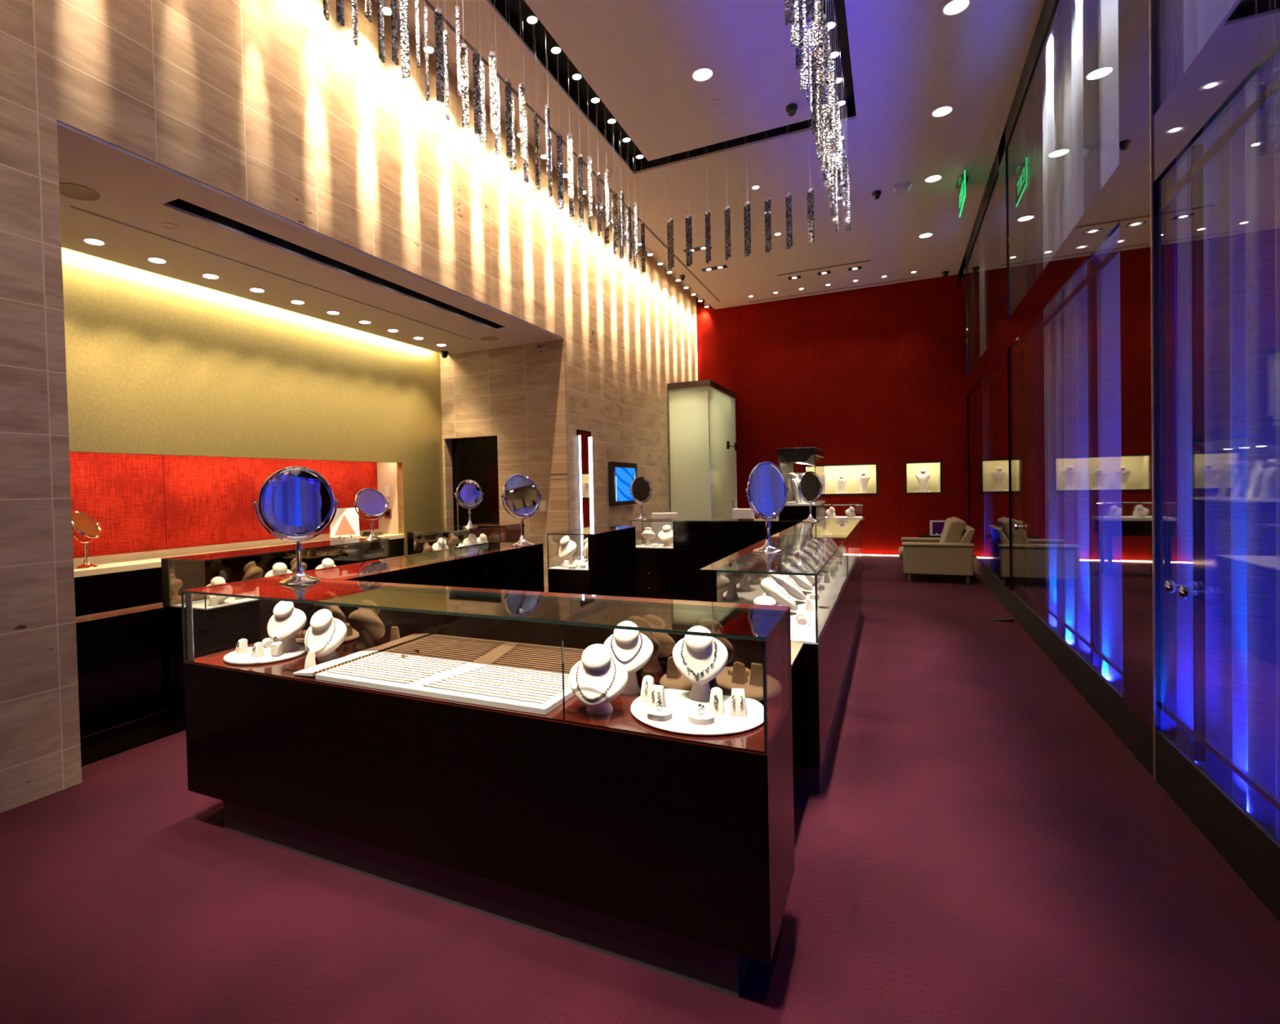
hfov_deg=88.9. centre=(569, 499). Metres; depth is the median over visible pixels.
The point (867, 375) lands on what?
wall
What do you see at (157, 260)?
recessed light
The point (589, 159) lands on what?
crystal pendant
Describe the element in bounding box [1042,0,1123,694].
curtain
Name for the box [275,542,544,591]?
showcase
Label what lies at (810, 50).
crystal pendant
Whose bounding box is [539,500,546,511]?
wall switch
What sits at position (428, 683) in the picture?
bracelet
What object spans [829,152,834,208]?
crystal pendant
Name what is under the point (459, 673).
bracelet
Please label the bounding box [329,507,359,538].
picture card
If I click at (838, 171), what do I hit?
crystal pendant
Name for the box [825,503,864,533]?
showcase
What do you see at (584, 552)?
bust
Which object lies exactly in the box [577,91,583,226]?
crystal pendant
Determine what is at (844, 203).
crystal pendant
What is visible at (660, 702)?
ring
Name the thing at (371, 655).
bracelet
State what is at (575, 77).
recessed light
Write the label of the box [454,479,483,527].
mirror
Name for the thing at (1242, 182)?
curtain
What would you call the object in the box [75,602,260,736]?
base cabinet
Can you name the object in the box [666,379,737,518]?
glass enclosure
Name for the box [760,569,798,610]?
bust
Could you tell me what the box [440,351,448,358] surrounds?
ceiling camera
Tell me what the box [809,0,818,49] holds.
crystal pendant
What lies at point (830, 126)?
crystal pendant
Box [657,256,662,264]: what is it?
spotlight
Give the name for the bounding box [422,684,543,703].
bracelet
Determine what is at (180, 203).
trim
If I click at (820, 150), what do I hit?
crystal pendant
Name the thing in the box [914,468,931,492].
bust
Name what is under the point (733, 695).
earring
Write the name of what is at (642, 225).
crystal pendant
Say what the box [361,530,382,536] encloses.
desk phone
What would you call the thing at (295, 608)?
necklace
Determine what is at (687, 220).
crystal pendant
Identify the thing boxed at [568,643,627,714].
bust
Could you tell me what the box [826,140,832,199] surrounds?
crystal pendant
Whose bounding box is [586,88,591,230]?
crystal pendant
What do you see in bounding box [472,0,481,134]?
crystal pendant
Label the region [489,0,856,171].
ceiling recess
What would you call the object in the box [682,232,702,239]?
ceiling panel
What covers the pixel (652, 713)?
block
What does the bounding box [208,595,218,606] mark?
stand
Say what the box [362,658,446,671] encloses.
bracelet
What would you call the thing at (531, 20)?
recessed light
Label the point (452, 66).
cove
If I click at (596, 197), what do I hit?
spotlight
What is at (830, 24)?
recessed light
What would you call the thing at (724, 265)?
recessed light
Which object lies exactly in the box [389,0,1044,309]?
ceiling
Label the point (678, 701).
display tray
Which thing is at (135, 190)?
ceiling
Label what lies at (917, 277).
ceiling vent
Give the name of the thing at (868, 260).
ceiling vent
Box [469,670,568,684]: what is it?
bracelet
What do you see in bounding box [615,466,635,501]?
picture
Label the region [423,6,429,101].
crystal pendant
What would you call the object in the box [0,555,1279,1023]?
floor
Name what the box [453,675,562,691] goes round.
bracelet
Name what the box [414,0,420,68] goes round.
crystal pendant
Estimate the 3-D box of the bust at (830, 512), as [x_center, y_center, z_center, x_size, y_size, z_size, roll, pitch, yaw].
[4.612,0.237,11.457,0.157,0.216,0.196,-1,1,27]
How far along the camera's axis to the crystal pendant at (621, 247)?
7.17 m
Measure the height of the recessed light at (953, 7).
0.004 m
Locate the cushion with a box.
[939,516,965,542]
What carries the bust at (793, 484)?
on the tower vitrine
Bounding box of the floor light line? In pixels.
[862,554,898,555]
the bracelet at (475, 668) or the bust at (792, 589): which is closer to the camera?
the bracelet at (475, 668)
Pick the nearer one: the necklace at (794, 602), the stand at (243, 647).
the stand at (243, 647)
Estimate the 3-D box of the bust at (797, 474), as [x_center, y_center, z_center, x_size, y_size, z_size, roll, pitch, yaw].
[3.180,-0.158,9.045,0.195,0.423,0.194,-2,1,-24]
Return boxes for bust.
[203,576,232,604]
[264,562,293,577]
[266,600,306,652]
[304,608,346,661]
[315,558,337,578]
[431,537,448,551]
[462,533,478,546]
[476,533,488,543]
[558,535,576,564]
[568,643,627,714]
[582,537,587,560]
[603,620,653,694]
[641,527,655,546]
[657,524,672,546]
[672,625,728,700]
[753,595,791,621]
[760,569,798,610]
[774,565,806,603]
[787,472,800,502]
[789,565,813,590]
[794,472,804,502]
[799,565,814,583]
[808,565,820,573]
[824,474,829,493]
[825,506,835,516]
[835,475,847,493]
[844,506,855,516]
[855,471,870,493]
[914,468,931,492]
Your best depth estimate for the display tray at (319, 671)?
2.50 m
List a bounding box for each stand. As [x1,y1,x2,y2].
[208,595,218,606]
[235,638,248,653]
[250,641,265,657]
[254,586,259,596]
[304,649,315,668]
[562,560,568,568]
[573,559,578,567]
[649,684,666,707]
[729,688,746,716]
[805,597,813,610]
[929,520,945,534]
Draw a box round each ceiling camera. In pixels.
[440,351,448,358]
[679,274,685,280]
[785,102,797,116]
[871,190,881,199]
[941,271,948,276]
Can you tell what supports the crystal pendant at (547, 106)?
hanging from the ceiling recess
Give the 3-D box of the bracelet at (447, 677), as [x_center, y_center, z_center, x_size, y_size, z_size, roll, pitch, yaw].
[-0.257,0.690,2.407,0.488,0.005,0.010,-1,1,27]
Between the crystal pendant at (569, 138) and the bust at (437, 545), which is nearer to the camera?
the crystal pendant at (569, 138)
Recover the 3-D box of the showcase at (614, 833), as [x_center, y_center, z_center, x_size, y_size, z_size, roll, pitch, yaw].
[-0.489,0.926,2.614,2.587,1.070,0.508,-1,1,27]
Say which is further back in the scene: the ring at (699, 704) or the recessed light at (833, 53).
the recessed light at (833, 53)
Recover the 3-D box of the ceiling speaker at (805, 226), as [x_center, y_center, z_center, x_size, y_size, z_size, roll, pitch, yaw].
[3.576,-4.068,9.662,0.200,0.006,0.200,-1,1,27]
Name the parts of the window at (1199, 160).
knob, knob, rail, rail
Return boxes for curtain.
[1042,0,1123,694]
[1174,0,1279,840]
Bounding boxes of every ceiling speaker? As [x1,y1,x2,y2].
[58,182,100,200]
[480,336,498,341]
[713,112,733,124]
[802,223,817,229]
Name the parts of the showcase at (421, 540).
glass, glass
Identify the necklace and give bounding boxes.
[268,608,296,640]
[306,615,335,653]
[575,657,616,700]
[610,632,642,662]
[680,638,716,680]
[768,575,798,604]
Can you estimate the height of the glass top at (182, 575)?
0.313 m
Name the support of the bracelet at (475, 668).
on the display tray at (319, 671)
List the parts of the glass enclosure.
panel, door, door handle, post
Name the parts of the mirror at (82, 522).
stem, mirror frame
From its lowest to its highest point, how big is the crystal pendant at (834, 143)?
1.425 m
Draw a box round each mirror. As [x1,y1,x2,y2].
[71,511,101,568]
[253,466,337,584]
[353,488,389,539]
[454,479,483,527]
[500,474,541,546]
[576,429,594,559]
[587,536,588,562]
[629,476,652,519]
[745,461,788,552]
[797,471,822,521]
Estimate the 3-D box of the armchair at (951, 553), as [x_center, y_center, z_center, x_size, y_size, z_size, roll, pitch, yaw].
[5.456,0.732,9.698,0.954,0.910,1.060,-1,1,27]
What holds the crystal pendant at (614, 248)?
hanging from the ceiling recess
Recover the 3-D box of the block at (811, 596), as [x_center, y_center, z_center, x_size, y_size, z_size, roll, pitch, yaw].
[1.568,0.624,4.156,0.060,0.030,0.060,-1,1,27]
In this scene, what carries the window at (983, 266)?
attached to the column at (1006, 364)
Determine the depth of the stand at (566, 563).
6.04 m
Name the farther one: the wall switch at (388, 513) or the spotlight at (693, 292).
the spotlight at (693, 292)
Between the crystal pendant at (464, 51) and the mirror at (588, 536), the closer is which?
the crystal pendant at (464, 51)
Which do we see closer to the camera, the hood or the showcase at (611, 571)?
the showcase at (611, 571)
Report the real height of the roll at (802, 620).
0.038 m
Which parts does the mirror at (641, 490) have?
mirror frame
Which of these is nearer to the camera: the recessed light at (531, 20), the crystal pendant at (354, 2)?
the crystal pendant at (354, 2)
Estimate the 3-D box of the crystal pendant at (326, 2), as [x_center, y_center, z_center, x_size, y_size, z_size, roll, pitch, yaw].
[-1.307,-3.269,3.425,0.018,1.425,0.050,-1,1,-1]
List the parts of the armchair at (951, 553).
leg, arm, arm, frame, leg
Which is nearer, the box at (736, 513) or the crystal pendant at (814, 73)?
the crystal pendant at (814, 73)
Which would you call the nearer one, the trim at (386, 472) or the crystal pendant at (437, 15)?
the crystal pendant at (437, 15)
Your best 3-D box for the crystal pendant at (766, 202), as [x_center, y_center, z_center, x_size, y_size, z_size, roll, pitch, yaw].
[2.153,-3.421,7.099,0.050,1.425,0.018,-2,1,-20]
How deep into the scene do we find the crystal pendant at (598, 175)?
6.37 m
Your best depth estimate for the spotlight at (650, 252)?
10.83 m
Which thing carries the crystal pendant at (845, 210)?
hanging from the ceiling recess
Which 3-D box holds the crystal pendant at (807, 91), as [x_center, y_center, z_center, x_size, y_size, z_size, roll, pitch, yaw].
[1.573,-3.378,4.315,0.018,1.425,0.050,-1,1,24]
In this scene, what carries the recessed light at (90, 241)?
in the ceiling at (135, 190)
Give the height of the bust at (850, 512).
0.216 m
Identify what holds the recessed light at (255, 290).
in the ceiling at (135, 190)
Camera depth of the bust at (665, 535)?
7.93 m
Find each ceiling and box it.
[57,120,563,355]
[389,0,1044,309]
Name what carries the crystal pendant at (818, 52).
hanging from the ceiling recess
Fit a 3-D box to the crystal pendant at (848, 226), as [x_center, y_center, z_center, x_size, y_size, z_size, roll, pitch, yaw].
[2.795,-3.426,6.526,0.050,1.425,0.018,-1,1,34]
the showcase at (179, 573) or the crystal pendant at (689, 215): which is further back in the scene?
the crystal pendant at (689, 215)
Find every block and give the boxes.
[579,564,586,568]
[646,706,672,721]
[688,710,714,724]
[808,593,814,599]
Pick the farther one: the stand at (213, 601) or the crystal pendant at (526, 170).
the crystal pendant at (526, 170)
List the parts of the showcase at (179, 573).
leg, glass, glass, glass, glass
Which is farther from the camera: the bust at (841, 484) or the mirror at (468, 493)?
the bust at (841, 484)
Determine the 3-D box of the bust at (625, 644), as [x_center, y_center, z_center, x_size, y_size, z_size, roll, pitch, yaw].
[0.214,0.574,2.367,0.171,0.261,0.148,-2,1,-14]
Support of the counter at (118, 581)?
on the floor
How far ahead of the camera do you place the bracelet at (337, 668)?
2.59 m
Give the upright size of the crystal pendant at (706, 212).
1.425 m
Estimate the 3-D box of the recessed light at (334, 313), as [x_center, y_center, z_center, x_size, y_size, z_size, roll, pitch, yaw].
[-2.556,-2.014,7.011,0.137,0.004,0.137,-1,1,27]
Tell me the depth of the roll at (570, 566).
5.98 m
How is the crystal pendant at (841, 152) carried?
hanging from the ceiling recess
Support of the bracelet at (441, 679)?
on the display tray at (319, 671)
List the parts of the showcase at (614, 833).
glass, glass, glass, glass, glass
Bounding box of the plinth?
[80,707,186,766]
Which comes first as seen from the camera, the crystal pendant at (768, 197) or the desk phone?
the crystal pendant at (768, 197)
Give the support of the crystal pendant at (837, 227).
hanging from the ceiling recess
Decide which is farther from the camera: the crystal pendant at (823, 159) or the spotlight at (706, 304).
the spotlight at (706, 304)
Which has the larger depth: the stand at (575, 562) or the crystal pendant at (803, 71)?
the stand at (575, 562)
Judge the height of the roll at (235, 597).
0.038 m
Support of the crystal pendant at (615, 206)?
hanging from the ceiling recess
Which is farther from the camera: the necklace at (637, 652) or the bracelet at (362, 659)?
the bracelet at (362, 659)
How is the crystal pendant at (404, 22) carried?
hanging from the ceiling recess
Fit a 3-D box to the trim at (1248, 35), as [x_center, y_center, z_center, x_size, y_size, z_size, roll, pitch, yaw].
[3.183,-1.694,3.865,0.020,0.310,15.849,-1,1,27]
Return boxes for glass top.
[168,543,357,604]
[258,581,788,706]
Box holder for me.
[271,641,282,656]
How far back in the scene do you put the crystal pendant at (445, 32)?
4.35 m
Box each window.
[966,173,1003,585]
[1006,0,1123,702]
[1149,0,1279,853]
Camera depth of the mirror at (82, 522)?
5.39 m
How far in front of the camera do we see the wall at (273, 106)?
4.49 m
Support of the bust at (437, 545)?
on the showcase at (421, 540)
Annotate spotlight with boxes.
[383,0,391,15]
[422,33,434,53]
[516,122,519,137]
[539,144,546,158]
[563,165,567,177]
[582,184,586,193]
[595,197,602,208]
[647,246,653,255]
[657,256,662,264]
[666,265,672,273]
[675,273,679,280]
[683,280,688,288]
[690,288,696,295]
[697,294,702,301]
[704,300,709,307]
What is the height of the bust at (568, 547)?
0.291 m
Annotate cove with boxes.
[373,0,715,297]
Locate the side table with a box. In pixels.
[916,533,941,537]
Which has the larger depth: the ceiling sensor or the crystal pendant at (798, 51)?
the ceiling sensor
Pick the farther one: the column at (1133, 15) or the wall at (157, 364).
the wall at (157, 364)
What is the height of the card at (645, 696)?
0.082 m
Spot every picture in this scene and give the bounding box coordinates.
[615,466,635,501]
[932,521,944,533]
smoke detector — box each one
[160,222,177,228]
[711,99,719,105]
[942,62,954,69]
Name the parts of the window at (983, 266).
pane, pane, pane, pane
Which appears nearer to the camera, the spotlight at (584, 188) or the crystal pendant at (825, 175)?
the crystal pendant at (825, 175)
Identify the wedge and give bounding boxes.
[986,617,1014,622]
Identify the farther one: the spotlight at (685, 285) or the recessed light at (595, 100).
the spotlight at (685, 285)
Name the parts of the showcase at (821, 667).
glass, glass, glass, glass, glass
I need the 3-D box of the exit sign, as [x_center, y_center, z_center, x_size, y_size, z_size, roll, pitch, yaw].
[5.010,-3.905,8.276,0.120,0.344,0.728,-1,1,27]
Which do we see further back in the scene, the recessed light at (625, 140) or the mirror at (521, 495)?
the recessed light at (625, 140)
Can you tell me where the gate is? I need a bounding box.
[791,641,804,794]
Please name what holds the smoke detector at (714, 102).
attached to the ceiling at (640, 58)
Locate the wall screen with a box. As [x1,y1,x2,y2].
[608,461,637,506]
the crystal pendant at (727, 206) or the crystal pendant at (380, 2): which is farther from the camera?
the crystal pendant at (727, 206)
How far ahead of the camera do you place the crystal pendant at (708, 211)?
7.44 m
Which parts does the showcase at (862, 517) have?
glass, glass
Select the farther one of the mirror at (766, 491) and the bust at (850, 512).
the bust at (850, 512)
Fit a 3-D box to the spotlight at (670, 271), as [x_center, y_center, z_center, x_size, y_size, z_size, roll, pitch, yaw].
[1.817,-4.280,11.807,0.100,0.304,0.098,-1,1,27]
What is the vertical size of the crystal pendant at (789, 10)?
1.425 m
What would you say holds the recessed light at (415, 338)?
in the ceiling at (135, 190)
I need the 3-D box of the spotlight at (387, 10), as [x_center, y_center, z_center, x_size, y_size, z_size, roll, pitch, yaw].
[-1.474,-4.076,5.215,0.100,0.304,0.098,-1,1,27]
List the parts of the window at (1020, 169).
pane, knob, steel post, steel post, rail, rail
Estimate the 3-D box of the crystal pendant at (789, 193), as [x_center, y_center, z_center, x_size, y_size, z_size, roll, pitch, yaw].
[2.385,-3.465,7.044,0.045,1.425,0.024,0,1,40]
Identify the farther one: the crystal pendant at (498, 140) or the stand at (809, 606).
the crystal pendant at (498, 140)
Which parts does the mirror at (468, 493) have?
mirror frame, stem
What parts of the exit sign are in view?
panel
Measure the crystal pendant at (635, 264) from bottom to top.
1.425 m
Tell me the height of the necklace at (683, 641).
0.155 m
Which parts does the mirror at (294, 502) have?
mirror frame, stem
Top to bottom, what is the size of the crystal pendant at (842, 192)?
1.425 m
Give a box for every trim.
[166,198,505,328]
[377,462,398,533]
[958,0,1058,286]
[966,0,1279,395]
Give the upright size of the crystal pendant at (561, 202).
1.425 m
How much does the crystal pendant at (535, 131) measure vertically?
1.425 m
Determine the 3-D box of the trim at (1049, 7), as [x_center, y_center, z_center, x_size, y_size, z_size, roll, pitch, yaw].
[3.439,-3.842,4.426,0.030,0.250,17.200,-1,1,27]
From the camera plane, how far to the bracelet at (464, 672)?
2.47 m
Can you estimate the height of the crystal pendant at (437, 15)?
1.425 m
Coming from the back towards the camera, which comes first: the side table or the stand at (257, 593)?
the side table
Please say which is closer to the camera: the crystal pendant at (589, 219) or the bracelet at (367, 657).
the bracelet at (367, 657)
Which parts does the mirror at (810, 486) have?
mirror frame, stem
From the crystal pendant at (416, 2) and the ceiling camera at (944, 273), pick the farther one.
the ceiling camera at (944, 273)
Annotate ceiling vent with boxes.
[749,276,919,302]
[777,259,871,275]
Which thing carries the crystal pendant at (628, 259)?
hanging from the ceiling recess
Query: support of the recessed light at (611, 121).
in the ceiling at (640, 58)
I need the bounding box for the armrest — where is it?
[898,546,903,559]
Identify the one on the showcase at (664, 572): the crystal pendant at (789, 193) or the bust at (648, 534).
the bust at (648, 534)
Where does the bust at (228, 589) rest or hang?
on the showcase at (179, 573)
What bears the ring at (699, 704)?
on the block at (708, 717)
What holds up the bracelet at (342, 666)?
on the display tray at (319, 671)
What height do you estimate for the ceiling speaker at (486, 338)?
0.006 m
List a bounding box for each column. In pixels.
[958,253,968,524]
[998,132,1035,592]
[1118,0,1177,735]
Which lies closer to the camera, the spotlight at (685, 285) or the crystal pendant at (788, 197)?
the crystal pendant at (788, 197)
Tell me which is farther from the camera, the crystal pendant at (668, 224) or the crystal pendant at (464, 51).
the crystal pendant at (668, 224)
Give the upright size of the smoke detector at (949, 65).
0.006 m
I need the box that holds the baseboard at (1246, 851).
[973,557,1279,921]
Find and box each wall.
[0,0,697,813]
[61,247,444,555]
[69,452,378,558]
[440,341,552,591]
[696,274,960,555]
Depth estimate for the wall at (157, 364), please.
6.49 m
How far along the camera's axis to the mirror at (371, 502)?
5.82 m
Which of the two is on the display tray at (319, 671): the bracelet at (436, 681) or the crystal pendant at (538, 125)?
the bracelet at (436, 681)
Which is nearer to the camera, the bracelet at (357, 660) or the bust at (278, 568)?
the bracelet at (357, 660)
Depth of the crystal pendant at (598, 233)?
6.61 m
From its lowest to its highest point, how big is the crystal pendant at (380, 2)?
1.425 m
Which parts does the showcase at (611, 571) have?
glass, glass, glass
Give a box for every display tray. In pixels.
[222,644,306,665]
[293,650,574,715]
[630,688,764,735]
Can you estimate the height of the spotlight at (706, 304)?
0.304 m
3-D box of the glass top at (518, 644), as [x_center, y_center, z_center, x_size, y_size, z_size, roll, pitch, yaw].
[-0.429,0.556,2.744,2.587,0.313,0.005,-1,1,27]
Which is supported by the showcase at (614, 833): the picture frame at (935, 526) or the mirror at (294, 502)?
the mirror at (294, 502)
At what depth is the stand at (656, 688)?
2.13 m
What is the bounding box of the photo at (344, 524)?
[334,514,355,535]
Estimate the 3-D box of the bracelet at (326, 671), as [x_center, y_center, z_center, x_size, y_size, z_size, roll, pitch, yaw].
[-0.802,0.700,2.553,0.427,0.005,0.010,-1,1,27]
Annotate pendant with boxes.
[323,0,328,20]
[335,0,344,26]
[351,0,358,47]
[364,0,372,22]
[377,0,385,62]
[390,0,398,65]
[399,0,409,78]
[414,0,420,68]
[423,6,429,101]
[434,0,444,102]
[443,0,449,119]
[455,5,461,97]
[460,16,469,128]
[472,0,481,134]
[479,8,486,142]
[488,0,497,133]
[494,13,501,155]
[504,0,512,157]
[508,1,515,169]
[518,0,526,159]
[521,4,528,182]
[533,23,538,185]
[534,26,540,190]
[545,31,551,175]
[546,33,552,197]
[555,43,563,199]
[557,53,564,209]
[566,57,573,199]
[568,72,573,217]
[577,75,583,217]
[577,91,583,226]
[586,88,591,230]
[586,97,592,217]
[595,111,599,237]
[596,109,601,232]
[603,121,609,243]
[604,106,609,227]
[611,124,616,254]
[612,124,618,247]
[618,128,624,259]
[620,125,625,246]
[625,144,631,262]
[627,141,631,258]
[632,148,637,269]
[634,143,639,254]
[640,151,645,272]
[666,173,671,270]
[669,155,674,267]
[685,151,690,266]
[688,156,693,264]
[704,167,709,263]
[706,146,711,261]
[713,694,718,705]
[724,167,728,260]
[726,150,731,257]
[743,136,749,256]
[746,135,751,253]
[764,130,769,253]
[766,159,771,249]
[784,0,795,25]
[785,125,791,248]
[787,124,792,246]
[790,0,799,48]
[795,0,804,69]
[800,0,808,90]
[805,0,814,22]
[806,22,808,102]
[807,122,813,244]
[808,29,812,115]
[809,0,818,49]
[809,127,814,242]
[810,48,817,133]
[813,0,822,70]
[815,70,819,149]
[817,84,823,159]
[818,0,824,87]
[820,13,828,104]
[820,104,825,173]
[822,112,828,182]
[823,0,831,113]
[824,120,831,187]
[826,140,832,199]
[827,0,832,132]
[829,0,835,141]
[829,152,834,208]
[831,11,838,152]
[831,169,836,217]
[832,169,838,222]
[833,0,840,170]
[835,182,839,232]
[836,40,840,182]
[838,36,842,190]
[839,40,845,202]
[841,54,845,208]
[843,69,847,218]
[844,92,849,224]
[845,122,851,231]
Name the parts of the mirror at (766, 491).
mirror frame, stem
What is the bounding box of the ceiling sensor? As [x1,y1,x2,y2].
[892,181,912,194]
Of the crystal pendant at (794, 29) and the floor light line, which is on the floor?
the floor light line
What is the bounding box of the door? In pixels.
[451,436,499,526]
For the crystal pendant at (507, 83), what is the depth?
4.88 m
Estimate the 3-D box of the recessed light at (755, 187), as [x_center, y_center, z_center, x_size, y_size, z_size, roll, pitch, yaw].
[2.397,-4.016,8.351,0.096,0.004,0.096,-1,1,27]
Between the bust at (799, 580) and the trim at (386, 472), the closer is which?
the bust at (799, 580)
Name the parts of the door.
handle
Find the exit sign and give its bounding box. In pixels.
[955,169,968,217]
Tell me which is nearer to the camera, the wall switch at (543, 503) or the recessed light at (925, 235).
the wall switch at (543, 503)
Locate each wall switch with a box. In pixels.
[384,508,391,517]
[385,486,390,496]
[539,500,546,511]
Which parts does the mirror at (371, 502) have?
mirror frame, stem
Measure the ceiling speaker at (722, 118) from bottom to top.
0.006 m
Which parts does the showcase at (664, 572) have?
glass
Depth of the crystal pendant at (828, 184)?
5.63 m
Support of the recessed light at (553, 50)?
in the ceiling at (640, 58)
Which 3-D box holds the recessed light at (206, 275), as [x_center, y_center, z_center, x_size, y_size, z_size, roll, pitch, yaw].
[-3.184,-1.976,5.753,0.137,0.004,0.137,-1,1,27]
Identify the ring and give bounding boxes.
[656,700,662,711]
[697,703,704,714]
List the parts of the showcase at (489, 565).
glass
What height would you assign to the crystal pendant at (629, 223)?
1.425 m
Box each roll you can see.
[233,593,245,599]
[262,637,274,648]
[568,564,577,568]
[795,612,805,617]
[796,615,807,624]
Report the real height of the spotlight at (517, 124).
0.304 m
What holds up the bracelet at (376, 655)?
on the display tray at (319, 671)
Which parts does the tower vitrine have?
dark panel, glass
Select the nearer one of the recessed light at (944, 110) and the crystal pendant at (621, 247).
the recessed light at (944, 110)
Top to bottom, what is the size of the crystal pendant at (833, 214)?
1.425 m
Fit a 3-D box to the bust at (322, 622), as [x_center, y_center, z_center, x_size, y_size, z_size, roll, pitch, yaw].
[-1.108,0.611,2.931,0.210,0.228,0.148,-1,1,18]
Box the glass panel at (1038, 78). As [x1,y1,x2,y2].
[1034,57,1045,621]
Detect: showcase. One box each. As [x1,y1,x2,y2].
[160,537,389,709]
[181,575,794,997]
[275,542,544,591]
[407,524,500,555]
[472,522,520,542]
[546,526,636,597]
[628,518,806,600]
[699,518,862,791]
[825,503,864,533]
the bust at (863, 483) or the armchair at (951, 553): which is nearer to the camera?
the armchair at (951, 553)
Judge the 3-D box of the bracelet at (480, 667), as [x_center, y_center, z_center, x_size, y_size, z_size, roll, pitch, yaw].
[-0.164,0.685,2.553,0.452,0.005,0.007,-1,1,27]
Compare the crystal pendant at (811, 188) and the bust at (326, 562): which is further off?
the crystal pendant at (811, 188)
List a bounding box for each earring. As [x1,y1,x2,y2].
[651,690,660,700]
[731,694,744,708]
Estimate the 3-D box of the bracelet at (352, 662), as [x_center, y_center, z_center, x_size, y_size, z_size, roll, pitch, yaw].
[-0.729,0.696,2.676,0.447,0.005,0.009,-1,1,27]
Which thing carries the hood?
attached to the tower vitrine
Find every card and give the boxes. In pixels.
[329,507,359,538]
[640,675,653,702]
[708,687,724,714]
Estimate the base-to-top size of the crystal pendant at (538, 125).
1.425 m
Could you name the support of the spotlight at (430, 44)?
attached to the cove
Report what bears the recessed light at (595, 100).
in the ceiling at (640, 58)
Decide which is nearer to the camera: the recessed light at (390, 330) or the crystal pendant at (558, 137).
the crystal pendant at (558, 137)
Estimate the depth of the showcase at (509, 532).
7.67 m
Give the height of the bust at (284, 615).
0.239 m
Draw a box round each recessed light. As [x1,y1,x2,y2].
[83,238,105,245]
[146,257,166,263]
[201,273,219,279]
[248,288,265,292]
[290,300,304,304]
[326,311,339,315]
[358,320,371,324]
[386,328,399,332]
[413,337,423,339]
[435,343,446,346]
[526,15,537,24]
[551,46,560,53]
[572,73,582,79]
[591,97,599,102]
[607,118,616,124]
[622,137,631,142]
[635,154,644,159]
[683,245,711,253]
[691,67,713,81]
[701,264,728,271]
[751,185,759,189]
[787,275,800,279]
[817,270,831,275]
[827,22,835,29]
[831,51,839,58]
[836,77,843,83]
[848,266,862,271]
[918,232,933,238]
[924,174,942,182]
[931,106,953,117]
[942,0,970,16]
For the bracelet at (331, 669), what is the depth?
2.57 m
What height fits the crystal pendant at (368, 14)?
1.425 m
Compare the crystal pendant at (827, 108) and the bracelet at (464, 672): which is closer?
the bracelet at (464, 672)
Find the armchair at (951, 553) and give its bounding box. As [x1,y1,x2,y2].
[898,516,974,584]
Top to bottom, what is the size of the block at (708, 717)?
0.020 m
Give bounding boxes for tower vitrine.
[777,446,825,518]
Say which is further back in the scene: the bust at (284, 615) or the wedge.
the wedge
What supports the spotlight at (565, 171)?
attached to the cove
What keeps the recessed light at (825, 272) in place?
in the ceiling at (640, 58)
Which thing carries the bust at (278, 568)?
on the showcase at (179, 573)
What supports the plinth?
on the floor
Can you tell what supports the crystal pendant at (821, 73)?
hanging from the ceiling recess
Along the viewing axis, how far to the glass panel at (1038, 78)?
5.92 m
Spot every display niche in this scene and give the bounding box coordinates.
[804,462,878,495]
[904,460,942,493]
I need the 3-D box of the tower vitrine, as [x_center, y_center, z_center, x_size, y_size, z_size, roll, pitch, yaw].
[3.302,0.271,9.172,0.477,1.952,1.266,-1,1,27]
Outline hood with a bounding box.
[777,447,824,457]
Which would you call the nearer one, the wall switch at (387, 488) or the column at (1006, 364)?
the column at (1006, 364)
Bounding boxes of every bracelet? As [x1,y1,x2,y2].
[326,671,408,684]
[331,669,414,681]
[337,667,420,679]
[342,666,426,678]
[346,663,431,675]
[351,662,436,674]
[357,660,441,672]
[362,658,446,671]
[367,657,451,669]
[371,655,457,666]
[376,654,462,665]
[380,653,466,663]
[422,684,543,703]
[428,683,546,701]
[435,680,551,698]
[440,679,555,696]
[447,677,559,693]
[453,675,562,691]
[458,673,565,688]
[463,671,569,687]
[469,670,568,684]
[475,668,568,681]
[480,666,568,679]
[484,665,568,676]
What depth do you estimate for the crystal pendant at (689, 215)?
7.54 m
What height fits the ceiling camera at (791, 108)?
0.092 m
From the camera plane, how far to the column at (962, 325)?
11.45 m
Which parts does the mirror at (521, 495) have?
mirror frame, stem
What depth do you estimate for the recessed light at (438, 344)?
8.68 m

